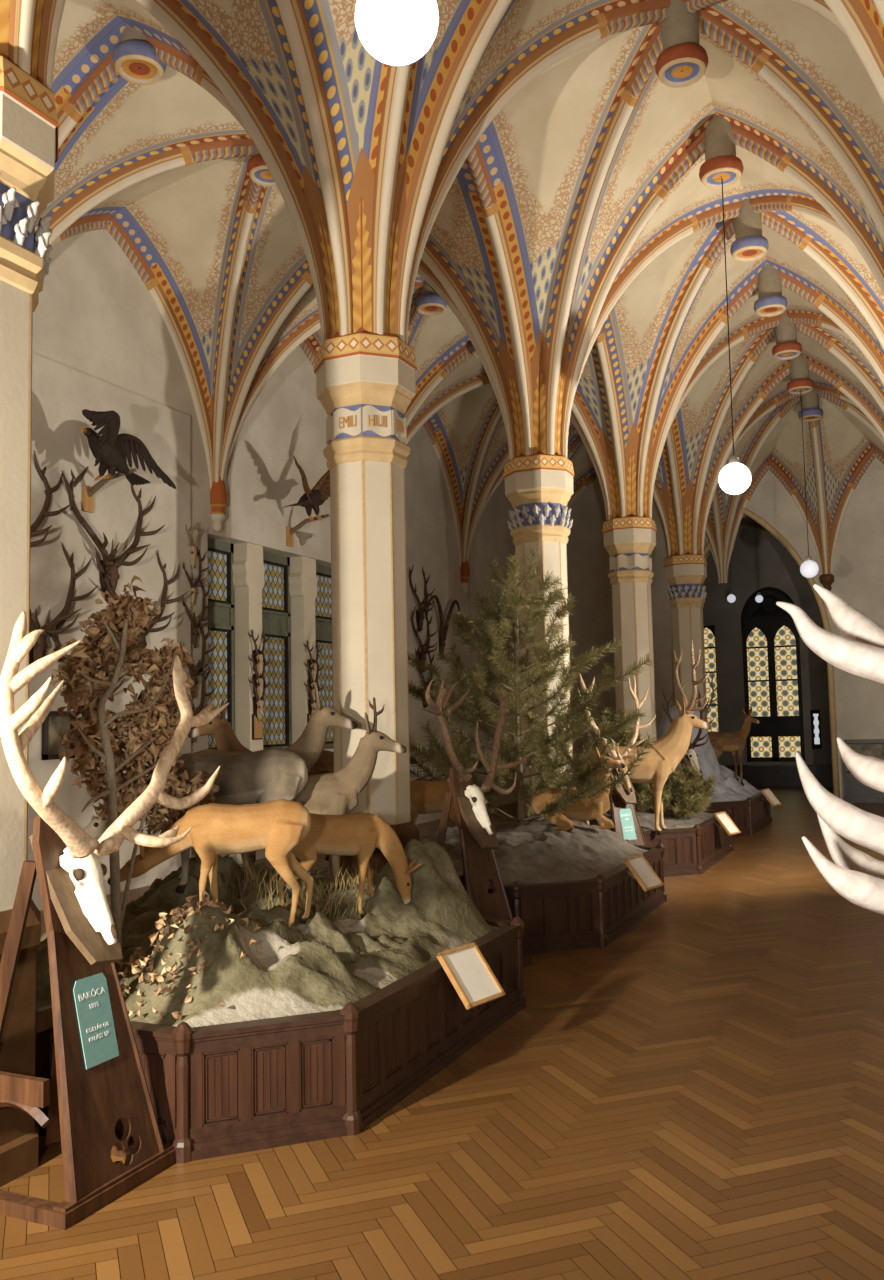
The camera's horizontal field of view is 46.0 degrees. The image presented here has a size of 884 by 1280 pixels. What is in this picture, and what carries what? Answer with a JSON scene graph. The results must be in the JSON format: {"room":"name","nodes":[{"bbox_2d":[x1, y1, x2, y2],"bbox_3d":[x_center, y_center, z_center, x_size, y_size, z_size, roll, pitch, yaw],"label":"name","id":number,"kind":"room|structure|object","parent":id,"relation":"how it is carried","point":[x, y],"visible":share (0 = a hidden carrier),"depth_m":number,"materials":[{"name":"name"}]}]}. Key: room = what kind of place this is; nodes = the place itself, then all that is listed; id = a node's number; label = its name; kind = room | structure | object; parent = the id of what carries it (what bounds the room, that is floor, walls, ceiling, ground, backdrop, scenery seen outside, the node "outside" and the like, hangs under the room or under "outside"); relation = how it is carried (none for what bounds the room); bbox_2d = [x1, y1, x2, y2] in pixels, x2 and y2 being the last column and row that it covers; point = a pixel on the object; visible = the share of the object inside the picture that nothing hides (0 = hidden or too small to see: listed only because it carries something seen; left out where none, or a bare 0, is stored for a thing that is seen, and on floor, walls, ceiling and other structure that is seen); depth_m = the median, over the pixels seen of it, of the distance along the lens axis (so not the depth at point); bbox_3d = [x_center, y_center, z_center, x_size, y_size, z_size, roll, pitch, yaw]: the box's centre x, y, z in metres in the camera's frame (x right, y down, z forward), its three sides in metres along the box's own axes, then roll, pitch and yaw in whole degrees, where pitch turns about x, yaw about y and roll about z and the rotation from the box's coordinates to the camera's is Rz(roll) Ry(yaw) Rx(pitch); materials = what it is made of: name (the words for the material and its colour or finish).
{"room":"museum","nodes":[
{"label":"museum","id":0,"kind":"room"},
{"bbox_2d":[27,229,519,909],"bbox_3d":[-3.622,-1.859,11.426,0.860,9.000,26.700,-3,-5,24],"label":"wall","id":1,"kind":"structure","parent":0,"point":[101,341],"depth_m":11.89,"materials":[{"name":"paint"}]},
{"bbox_2d":[30,451,73,546],"bbox_3d":[-3.932,-1.167,9.534,0.379,1.456,1.409,-3,-5,24],"label":"trophy","id":2,"kind":"object","parent":1,"relation":"attached to","point":[44,512],"visible":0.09,"depth_m":9.98,"materials":[{"name":"brown wood"}]},
{"bbox_2d":[42,711,75,759],"bbox_3d":[-3.695,0.916,10.055,0.035,0.460,0.400,-3,-5,24],"label":"framed picture","id":3,"kind":"object","parent":1,"relation":"attached to","point":[54,727],"visible":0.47,"depth_m":10.01,"materials":[{"name":"brown wood"}]},
{"bbox_2d":[48,716,69,753],"bbox_3d":[-3.703,0.917,10.059,0.010,0.360,0.300,-3,-5,24],"label":"print","id":4,"kind":"object","parent":3,"relation":"attached to","point":[58,726],"depth_m":10.04},
{"bbox_2d":[29,543,97,664],"bbox_3d":[-3.756,-0.358,9.843,0.360,1.370,1.353,-3,-5,24],"label":"trophy","id":5,"kind":"object","parent":1,"relation":"attached to","point":[38,651],"visible":0.7,"depth_m":9.96,"materials":[{"name":"brown wood"}]},
{"bbox_2d":[48,611,135,715],"bbox_3d":[-3.459,0.297,10.440,0.304,1.220,1.206,-3,-5,24],"label":"trophy","id":6,"kind":"object","parent":1,"relation":"attached to","point":[59,625],"visible":0.06,"depth_m":10.17,"materials":[{"name":"brown wood"}]},
{"bbox_2d":[82,468,136,512],"bbox_3d":[-3.343,-1.501,10.463,0.679,0.380,0.120,-3,-5,24],"label":"perch","id":7,"kind":"object","parent":1,"relation":"attached to","point":[88,492],"visible":0.88,"depth_m":10.52,"materials":[{"name":"brown wood"}]},
{"bbox_2d":[80,409,175,488],"bbox_3d":[-3.167,-1.827,10.246,0.346,0.606,1.933,-2,-4,10],"label":"eagle","id":8,"kind":"object","parent":7,"relation":"on","point":[110,449],"visible":1,"depth_m":10.08,"materials":[{"name":"black"}]},
{"bbox_2d":[61,466,164,603],"bbox_3d":[-3.356,-1.100,10.773,0.354,1.447,1.399,-3,-5,24],"label":"trophy","id":9,"kind":"object","parent":1,"relation":"attached to","point":[113,576],"visible":0.82,"depth_m":10.73,"materials":[{"name":"brown wood"}]},
{"bbox_2d":[95,543,187,663],"bbox_3d":[-3.171,-0.367,11.123,0.351,1.360,1.360,-3,-5,24],"label":"trophy","id":10,"kind":"object","parent":1,"relation":"attached to","point":[142,643],"visible":0.43,"depth_m":11.29,"materials":[{"name":"brown wood"}]},
{"bbox_2d":[185,523,204,568],"bbox_3d":[-2.889,-1.107,12.109,0.135,0.565,0.304,-3,-5,24],"label":"trophy","id":11,"kind":"object","parent":1,"relation":"attached to","point":[193,549],"visible":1,"depth_m":12.07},
{"bbox_2d":[183,547,209,604],"bbox_3d":[-2.867,-0.777,12.073,0.194,0.740,0.516,-3,-5,24],"label":"trophy","id":12,"kind":"object","parent":1,"relation":"attached to","point":[193,586],"visible":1,"depth_m":12.09,"materials":[{"name":"brown"}]},
{"bbox_2d":[182,578,214,647],"bbox_3d":[-2.839,-0.351,12.062,0.238,0.894,0.619,-3,-5,24],"label":"trophy","id":13,"kind":"object","parent":1,"relation":"attached to","point":[194,627],"visible":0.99,"depth_m":12.05,"materials":[{"name":"brown"}]},
{"bbox_2d":[180,623,217,697],"bbox_3d":[-2.828,0.184,11.996,0.262,0.973,0.683,-3,-5,24],"label":"trophy","id":14,"kind":"object","parent":1,"relation":"attached to","point":[196,672],"visible":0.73,"depth_m":12.03,"materials":[{"name":"brown"}]},
{"bbox_2d":[190,659,216,742],"bbox_3d":[-2.824,0.664,11.935,0.268,1.024,0.694,-3,-5,24],"label":"trophy","id":15,"kind":"object","parent":1,"relation":"attached to","point":[200,707],"visible":0.23,"depth_m":12.13,"materials":[{"name":"brown"}]},
{"bbox_2d":[207,538,234,748],"bbox_3d":[-2.822,0.085,12.797,0.105,2.660,0.770,-3,-5,24],"label":"window","id":16,"kind":"structure","parent":1,"relation":"in","point":[220,553],"depth_m":12.97,"materials":[{"name":"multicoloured glass"}]},
{"bbox_2d":[252,714,262,739],"bbox_3d":[-2.325,1.093,13.131,0.030,0.320,0.200,-3,-5,24],"label":"wooden plaque","id":17,"kind":"object","parent":1,"relation":"attached to","point":[257,727],"visible":0.96,"depth_m":13.10,"materials":[{"name":"brown wood"}]},
{"bbox_2d":[248,675,269,721],"bbox_3d":[-2.293,0.742,13.139,0.141,0.590,0.317,-3,-5,24],"label":"trophy","id":18,"kind":"object","parent":1,"relation":"attached to","point":[258,706],"visible":0.99,"depth_m":13.10,"materials":[{"name":"brown wood"}]},
{"bbox_2d":[248,629,269,675],"bbox_3d":[-2.305,0.164,13.184,0.141,0.590,0.317,-3,-5,24],"label":"trophy","id":19,"kind":"object","parent":1,"relation":"attached to","point":[257,653],"visible":0.98,"depth_m":13.15,"materials":[{"name":"brown wood"}]},
{"bbox_2d":[248,653,269,698],"bbox_3d":[-2.299,0.463,13.161,0.141,0.590,0.317,-3,-5,24],"label":"trophy","id":20,"kind":"object","parent":1,"relation":"attached to","point":[256,676],"visible":0.96,"depth_m":13.12,"materials":[{"name":"brown wood"}]},
{"bbox_2d":[262,551,290,749],"bbox_3d":[-2.314,0.159,13.904,0.105,2.660,0.930,-3,-5,24],"label":"window","id":21,"kind":"structure","parent":1,"relation":"in","point":[275,591],"depth_m":14.07,"materials":[{"name":"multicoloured glass"}]},
{"bbox_2d":[296,533,312,545],"bbox_3d":[-1.918,-1.368,14.268,0.300,0.150,0.292,-3,-5,24],"label":"wall bracket","id":22,"kind":"object","parent":1,"relation":"attached to","point":[302,537],"visible":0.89,"depth_m":14.20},
{"bbox_2d":[286,514,328,546],"bbox_3d":[-1.796,-1.456,13.864,0.679,0.380,0.120,-3,-5,24],"label":"perch","id":23,"kind":"object","parent":1,"relation":"attached to","point":[289,530],"visible":0.93,"depth_m":13.91,"materials":[{"name":"brown wood"}]},
{"bbox_2d":[282,455,329,521],"bbox_3d":[-1.631,-2.153,13.432,0.436,1.187,1.257,-4,-5,36],"label":"eagle","id":24,"kind":"object","parent":23,"relation":"on","point":[313,498],"visible":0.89,"depth_m":13.45,"materials":[{"name":"brown"}]},
{"bbox_2d":[303,659,322,701],"bbox_3d":[-1.758,0.562,14.339,0.141,0.590,0.317,-3,-5,24],"label":"trophy","id":25,"kind":"object","parent":1,"relation":"attached to","point":[310,679],"visible":0.84,"depth_m":14.30,"materials":[{"name":"brown wood"}]},
{"bbox_2d":[303,640,322,681],"bbox_3d":[-1.764,0.303,14.359,0.141,0.590,0.317,-3,-5,24],"label":"trophy","id":26,"kind":"object","parent":1,"relation":"attached to","point":[311,661],"visible":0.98,"depth_m":14.32,"materials":[{"name":"brown wood"}]},
{"bbox_2d":[304,680,323,714],"bbox_3d":[-1.752,0.841,14.318,0.141,0.590,0.317,-3,-5,24],"label":"trophy","id":27,"kind":"object","parent":1,"relation":"attached to","point":[312,706],"visible":0.52,"depth_m":14.26,"materials":[{"name":"brown wood"}]},
{"bbox_2d":[315,564,332,748],"bbox_3d":[-1.776,0.237,15.080,0.105,2.660,0.920,-3,-5,24],"label":"window","id":28,"kind":"structure","parent":1,"relation":"in","point":[323,601],"depth_m":15.22,"materials":[{"name":"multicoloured glass"}]},
{"bbox_2d":[409,565,434,631],"bbox_3d":[-0.307,-0.731,17.486,0.297,1.180,0.795,-3,-5,24],"label":"trophy","id":29,"kind":"object","parent":1,"relation":"attached to","point":[420,617],"visible":1,"depth_m":17.45,"materials":[{"name":"brown wood"}]},
{"bbox_2d":[411,606,437,672],"bbox_3d":[-0.271,-0.023,17.490,0.316,1.168,0.791,-3,-5,24],"label":"trophy","id":30,"kind":"object","parent":1,"relation":"attached to","point":[422,654],"visible":0.71,"depth_m":17.43,"materials":[{"name":"brown wood"}]},
{"bbox_2d":[415,646,439,707],"bbox_3d":[-0.221,0.606,17.527,0.273,1.087,0.758,-3,-5,24],"label":"trophy","id":31,"kind":"object","parent":1,"relation":"attached to","point":[416,653],"visible":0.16,"depth_m":17.49,"materials":[{"name":"brown wood"}]},
{"bbox_2d":[426,595,459,658],"bbox_3d":[0.029,-0.204,18.238,0.156,1.088,1.423,-3,-5,24],"label":"trophy","id":32,"kind":"object","parent":1,"relation":"attached to","point":[443,628],"visible":0.84,"depth_m":18.17,"materials":[{"name":"brown"}]},
{"bbox_2d":[492,600,511,652],"bbox_3d":[1.212,-0.204,20.837,0.160,1.196,1.566,-3,-5,24],"label":"trophy","id":33,"kind":"object","parent":1,"relation":"attached to","point":[492,600],"visible":0.15,"depth_m":20.78,"materials":[{"name":"brown"}]},
{"bbox_2d":[505,633,514,672],"bbox_3d":[1.465,0.050,21.367,0.324,1.306,0.870,-3,-5,24],"label":"trophy","id":34,"kind":"object","parent":1,"relation":"attached to","point":[507,641],"visible":0.09,"depth_m":21.18,"materials":[{"name":"brown wood"}]},
{"bbox_2d":[0,0,883,583],"bbox_3d":[2.048,-1.499,8.569,12.206,7.610,26.073,-3,-5,24],"label":"ceiling","id":35,"kind":"structure","parent":0,"point":[530,203],"depth_m":10.18,"materials":[{"name":"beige paint"}]},
{"bbox_2d":[355,0,438,65],"bbox_3d":[-0.185,-3.578,3.696,0.290,3.175,0.290,-3,-5,24],"label":"globe lamp","id":36,"kind":"object","parent":35,"relation":"hanging from","point":[394,32],"visible":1,"depth_m":3.51,"materials":[{"name":"white glass"}]},
{"bbox_2d":[718,176,750,494],"bbox_3d":[2.806,-3.066,10.215,0.310,3.325,0.310,-3,-5,24],"label":"globe lamp","id":37,"kind":"object","parent":35,"relation":"hanging from","point":[734,478],"visible":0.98,"depth_m":10.03,"materials":[{"name":"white glass"}]},
{"bbox_2d":[800,390,818,577],"bbox_3d":[5.944,-2.637,17.069,0.290,3.265,0.290,-3,-5,24],"label":"globe lamp","id":38,"kind":"object","parent":35,"relation":"hanging from","point":[809,568],"visible":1,"depth_m":16.89,"materials":[{"name":"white glass"}]},
{"bbox_2d":[0,786,883,1279],"bbox_3d":[2.811,2.504,10.419,13.449,0.120,31.249,-3,-5,24],"label":"floor","id":39,"kind":"structure","parent":0,"point":[697,1093],"depth_m":4.14,"materials":[{"name":"brown wood"}]},
{"bbox_2d":[0,54,58,1186],"bbox_3d":[-1.943,-0.437,4.248,0.690,5.000,0.690,-3,-5,24],"label":"column","id":40,"kind":"structure","parent":39,"relation":"on","point":[29,126],"depth_m":4.17,"materials":[{"name":"stone"}]},
{"bbox_2d":[0,816,174,1229],"bbox_3d":[-1.445,1.352,3.982,0.605,1.371,0.610,-3,-5,24],"label":"stand","id":41,"kind":"object","parent":39,"relation":"on","point":[98,1079],"visible":1,"depth_m":3.87,"materials":[{"name":"brown wood"}]},
{"bbox_2d":[0,611,228,944],"bbox_3d":[-1.236,0.538,4.042,0.391,1.235,1.210,-4,-5,28],"label":"skull","id":42,"kind":"object","parent":41,"relation":"on","point":[80,859],"visible":1,"depth_m":3.91},
{"bbox_2d":[74,868,83,879],"bbox_3d":[-1.375,0.887,3.942,0.050,0.048,0.033,-35,-17,19],"label":"socket","id":43,"kind":"object","parent":42,"relation":"attached to","point":[78,872],"depth_m":3.93,"materials":[{"name":"brown"}]},
{"bbox_2d":[101,864,106,875],"bbox_3d":[-1.324,0.895,4.052,0.050,0.048,0.033,-35,-17,19],"label":"socket","id":44,"kind":"object","parent":42,"relation":"attached to","point":[103,867],"depth_m":4.04,"materials":[{"name":"brown"}]},
{"bbox_2d":[51,575,218,948],"bbox_3d":[-1.538,0.625,5.294,0.483,1.944,1.519,-3,-5,20],"label":"leafy tree","id":45,"kind":"object","parent":39,"relation":"on","point":[113,633],"visible":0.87,"depth_m":5.06,"materials":[{"name":"brown plant"}]},
{"bbox_2d":[83,748,307,900],"bbox_3d":[-1.462,1.085,6.053,1.361,0.889,0.335,0,-4,-11],"label":"deer","id":46,"kind":"object","parent":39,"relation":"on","point":[266,775],"visible":0.44,"depth_m":6.00},
{"bbox_2d":[192,688,357,859],"bbox_3d":[-1.096,0.929,6.671,1.121,1.226,0.309,-1,-4,-9],"label":"deer","id":47,"kind":"object","parent":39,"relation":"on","point":[309,746],"visible":0.3,"depth_m":6.69},
{"bbox_2d":[36,839,526,1163],"bbox_3d":[-1.102,1.655,5.645,2.450,1.008,2.780,-3,-5,24],"label":"plinth","id":48,"kind":"object","parent":39,"relation":"on","point":[317,1035],"visible":0.66,"depth_m":4.59,"materials":[{"name":"brown wood"}]},
{"bbox_2d":[117,890,261,1019],"bbox_3d":[-1.184,1.390,4.700,0.825,0.497,0.901,-3,-5,24],"label":"leaf litter","id":49,"kind":"object","parent":48,"relation":"on","point":[178,911],"visible":0.83,"depth_m":4.66,"materials":[{"name":"brown plant"}]},
{"bbox_2d":[107,799,313,927],"bbox_3d":[-1.141,1.130,5.155,1.003,0.661,0.247,-1,-4,-5],"label":"deer","id":50,"kind":"object","parent":48,"relation":"on","point":[276,827],"visible":0.89,"depth_m":5.10},
{"bbox_2d":[188,699,333,865],"bbox_3d":[-1.328,1.085,7.907,1.181,1.275,0.326,-1,-4,-6],"label":"deer","id":51,"kind":"object","parent":48,"relation":"on","point":[226,739],"visible":0.24,"depth_m":7.85},
{"bbox_2d":[217,853,379,925],"bbox_3d":[-0.863,1.426,6.108,1.033,0.445,1.145,-2,-4,12],"label":"dry grass","id":52,"kind":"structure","parent":48,"relation":"on","point":[321,887],"depth_m":6.03,"materials":[{"name":"plant"}]},
{"bbox_2d":[278,812,421,917],"bbox_3d":[-0.517,1.256,5.796,0.788,0.610,0.228,-1,-4,-9],"label":"deer","id":53,"kind":"object","parent":48,"relation":"on","point":[359,834],"visible":0.74,"depth_m":5.74},
{"bbox_2d":[437,942,504,1009],"bbox_3d":[0.108,1.658,5.181,0.300,0.251,0.290,-5,-6,38],"label":"board","id":54,"kind":"object","parent":48,"relation":"attached to","point":[468,971],"visible":0.98,"depth_m":5.14,"materials":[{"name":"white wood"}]},
{"bbox_2d":[241,697,406,888],"bbox_3d":[-0.739,0.976,6.364,1.058,1.242,0.293,-1,-4,-3],"label":"deer","id":55,"kind":"object","parent":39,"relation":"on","point":[337,793],"visible":0.41,"depth_m":6.32},
{"bbox_2d":[314,327,418,889],"bbox_3d":[-0.514,-0.228,7.367,0.690,5.000,0.690,-3,-5,24],"label":"column","id":56,"kind":"structure","parent":39,"relation":"on","point":[365,380],"depth_m":7.18,"materials":[{"name":"stone"}]},
{"bbox_2d":[410,780,457,826],"bbox_3d":[-0.153,1.451,8.370,0.888,0.671,0.259,-2,-4,7],"label":"deer","id":57,"kind":"object","parent":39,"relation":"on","point":[426,797],"visible":0.22,"depth_m":8.29},
{"bbox_2d":[436,767,531,966],"bbox_3d":[0.178,1.567,7.235,0.605,1.371,0.610,-5,-6,42],"label":"stand","id":58,"kind":"object","parent":39,"relation":"on","point":[480,866],"visible":0.38,"depth_m":7.15,"materials":[{"name":"brown wood"}]},
{"bbox_2d":[421,679,533,834],"bbox_3d":[0.154,0.778,6.682,0.438,1.047,1.725,-3,-5,22],"label":"skull","id":59,"kind":"object","parent":58,"relation":"on","point":[478,800],"visible":1,"depth_m":7.04},
{"bbox_2d":[302,817,666,954],"bbox_3d":[0.463,1.985,9.050,2.450,0.803,2.780,-3,-5,24],"label":"plinth","id":60,"kind":"object","parent":39,"relation":"on","point":[571,889],"visible":0.56,"depth_m":8.10,"materials":[{"name":"brown wood"}]},
{"bbox_2d":[408,545,658,826],"bbox_3d":[0.598,0.463,9.295,2.499,2.629,2.781,-5,-6,42],"label":"pine tree","id":61,"kind":"object","parent":60,"relation":"on","point":[558,739],"visible":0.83,"depth_m":9.18,"materials":[{"name":"green plant"}]},
{"bbox_2d":[530,746,625,830],"bbox_3d":[1.215,1.328,9.383,0.854,0.756,0.385,-1,-4,-3],"label":"deer","id":62,"kind":"object","parent":60,"relation":"on","point":[584,811],"visible":0.76,"depth_m":9.25},
{"bbox_2d":[624,854,663,891],"bbox_3d":[1.588,1.874,8.412,0.300,0.251,0.290,-5,-6,38],"label":"board","id":63,"kind":"object","parent":60,"relation":"attached to","point":[640,868],"visible":0.97,"depth_m":8.38,"materials":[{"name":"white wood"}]},
{"bbox_2d":[503,450,578,823],"bbox_3d":[1.049,0.000,10.779,0.690,5.000,0.690,-3,-5,24],"label":"column","id":64,"kind":"structure","parent":39,"relation":"on","point":[538,486],"depth_m":10.62,"materials":[{"name":"stone"}]},
{"bbox_2d":[497,807,732,876],"bbox_3d":[2.027,2.248,12.459,2.450,0.734,2.780,-3,-5,24],"label":"plinth","id":65,"kind":"object","parent":39,"relation":"on","point":[693,844],"visible":0.16,"depth_m":11.30,"materials":[{"name":"brown wood"}]},
{"bbox_2d":[573,706,669,817],"bbox_3d":[1.907,1.422,11.419,1.175,1.399,1.103,-2,-4,12],"label":"pine tree","id":66,"kind":"object","parent":65,"relation":"on","point":[641,804],"visible":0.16,"depth_m":11.38,"materials":[{"name":"green plant"}]},
{"bbox_2d":[580,640,711,834],"bbox_3d":[2.149,1.048,11.143,1.451,2.029,1.025,-1,-4,-1],"label":"deer","id":67,"kind":"object","parent":65,"relation":"on","point":[662,759],"visible":0.52,"depth_m":10.98},
{"bbox_2d":[643,764,717,818],"bbox_3d":[2.715,1.787,12.002,0.860,0.762,1.008,0,-5,-18],"label":"pine tree","id":68,"kind":"object","parent":65,"relation":"on","point":[694,795],"visible":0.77,"depth_m":11.79,"materials":[{"name":"green plant"}]},
{"bbox_2d":[713,811,740,835],"bbox_3d":[3.251,2.117,12.041,0.300,0.251,0.290,-5,-6,38],"label":"board","id":69,"kind":"object","parent":65,"relation":"attached to","point":[724,820],"visible":0.97,"depth_m":12.01,"materials":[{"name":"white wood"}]},
{"bbox_2d":[589,753,645,845],"bbox_3d":[1.789,1.798,10.689,0.610,1.371,0.605,2,-5,-33],"label":"stand","id":70,"kind":"object","parent":39,"relation":"on","point":[625,820],"visible":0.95,"depth_m":10.57,"materials":[{"name":"brown wood"}]},
{"bbox_2d":[577,672,655,793],"bbox_3d":[1.829,0.948,10.709,0.980,1.252,0.348,2,-5,-34],"label":"skull","id":71,"kind":"object","parent":70,"relation":"on","point":[621,758],"visible":0.57,"depth_m":10.71},
{"bbox_2d":[602,513,656,801],"bbox_3d":[2.612,0.229,14.191,0.690,5.000,0.690,-3,-5,24],"label":"column","id":72,"kind":"structure","parent":39,"relation":"on","point":[629,541],"depth_m":14.02,"materials":[{"name":"stone"}]},
{"bbox_2d":[663,552,707,730],"bbox_3d":[4.175,0.457,17.603,0.690,5.000,0.690,-3,-5,24],"label":"column","id":73,"kind":"structure","parent":39,"relation":"on","point":[685,574],"depth_m":17.44,"materials":[{"name":"stone"}]},
{"bbox_2d":[676,754,709,809],"bbox_3d":[3.298,2.019,13.983,0.610,1.371,0.605,2,-5,-33],"label":"stand","id":74,"kind":"object","parent":39,"relation":"on","point":[685,760],"visible":0.02,"depth_m":13.90,"materials":[{"name":"brown wood"}]},
{"bbox_2d":[663,690,713,774],"bbox_3d":[3.342,1.227,13.998,0.889,1.163,0.316,2,-5,-33],"label":"skull","id":75,"kind":"object","parent":74,"relation":"on","point":[692,755],"visible":0.8,"depth_m":13.96},
{"bbox_2d":[707,676,718,714],"bbox_3d":[4.360,1.760,17.562,0.741,2.389,0.274,-1,-4,1],"label":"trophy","id":76,"kind":"object","parent":39,"relation":"on","point":[711,682],"visible":0.08,"depth_m":17.69,"materials":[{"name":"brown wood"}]},
{"bbox_2d":[657,705,771,836],"bbox_3d":[3.578,1.920,15.913,2.450,1.850,2.780,-3,-5,24],"label":"plinth","id":77,"kind":"object","parent":39,"relation":"on","point":[751,813],"visible":0.29,"depth_m":15.24,"materials":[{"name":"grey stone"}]},
{"bbox_2d":[708,704,759,785],"bbox_3d":[4.462,1.614,16.046,1.093,1.261,0.294,1,-5,-22],"label":"chamois","id":78,"kind":"object","parent":77,"relation":"on","point":[733,742],"visible":0.74,"depth_m":15.97,"materials":[{"name":"fur"}]},
{"bbox_2d":[761,788,781,806],"bbox_3d":[4.885,2.356,15.608,0.300,0.251,0.290,-5,-6,38],"label":"board","id":79,"kind":"object","parent":77,"relation":"attached to","point":[767,793],"visible":0.97,"depth_m":15.57,"materials":[{"name":"white paper"}]},
{"bbox_2d":[723,765,832,786],"bbox_3d":[7.099,3.197,24.574,4.840,0.480,0.490,-3,-5,24],"label":"bench","id":80,"kind":"object","parent":39,"relation":"on","point":[755,775],"visible":0.34,"depth_m":24.05,"materials":[{"name":"brown wood"}]},
{"bbox_2d":[843,739,883,802],"bbox_3d":[7.968,2.454,19.558,0.860,1.160,0.460,-3,-5,24],"label":"base cabinet","id":81,"kind":"object","parent":39,"relation":"on","point":[855,791],"visible":0.51,"depth_m":19.41,"materials":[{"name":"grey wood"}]},
{"bbox_3d":[0.931,1.105,1.389,0.605,1.371,0.610,-3,-5,24],"label":"stand","id":82,"kind":"object","parent":39,"relation":"on","visible":0},
{"bbox_2d":[776,584,883,914],"bbox_3d":[0.720,0.412,1.516,0.410,1.021,0.273,-2,-4,7],"label":"antler mount","id":83,"kind":"object","parent":82,"relation":"on","point":[857,876],"visible":1,"depth_m":1.49,"materials":[{"name":"white"}]},
{"bbox_2d":[566,457,883,799],"bbox_3d":[7.360,-1.386,20.601,13.100,9.000,0.660,-3,-5,24],"label":"wall","id":84,"kind":"structure","parent":0,"point":[856,703],"depth_m":20.79,"materials":[{"name":"paint"}]},
{"bbox_2d":[702,515,831,764],"bbox_3d":[6.470,-0.235,23.609,5.480,7.200,4.200,-3,-5,24],"label":"wall","id":85,"kind":"structure","parent":0,"point":[776,568],"depth_m":24.98,"materials":[{"name":"grey paint"}]},
{"bbox_2d":[704,625,718,731],"bbox_3d":[6.516,1.060,25.463,0.460,2.900,0.160,-3,-5,24],"label":"window","id":86,"kind":"structure","parent":85,"relation":"in","point":[709,631],"depth_m":25.44,"materials":[{"name":"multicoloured glass"}]},
{"bbox_2d":[727,571,735,602],"bbox_3d":[6.832,-2.168,24.785,0.200,2.580,0.200,-3,-5,24],"label":"globe lamp","id":87,"kind":"object","parent":85,"relation":"hanging from","point":[731,598],"visible":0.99,"depth_m":24.64,"materials":[{"name":"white glass"}]},
{"bbox_2d":[755,521,762,602],"bbox_3d":[7.437,-2.179,24.619,0.180,2.610,0.180,-3,-5,24],"label":"globe lamp","id":88,"kind":"object","parent":85,"relation":"hanging from","point":[758,598],"visible":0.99,"depth_m":24.50,"materials":[{"name":"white glass"}]},
{"bbox_2d":[741,587,804,761],"bbox_3d":[7.873,0.796,24.826,1.464,4.172,0.260,-3,-5,24],"label":"window","id":89,"kind":"structure","parent":85,"relation":"in","point":[770,635],"depth_m":24.81,"materials":[{"name":"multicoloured glass"}]},
{"bbox_2d":[810,710,821,748],"bbox_3d":[8.746,2.081,24.340,0.220,0.900,0.100,-3,-5,24],"label":"window","id":90,"kind":"structure","parent":85,"relation":"in","point":[815,714],"depth_m":24.32,"materials":[{"name":"grey"}]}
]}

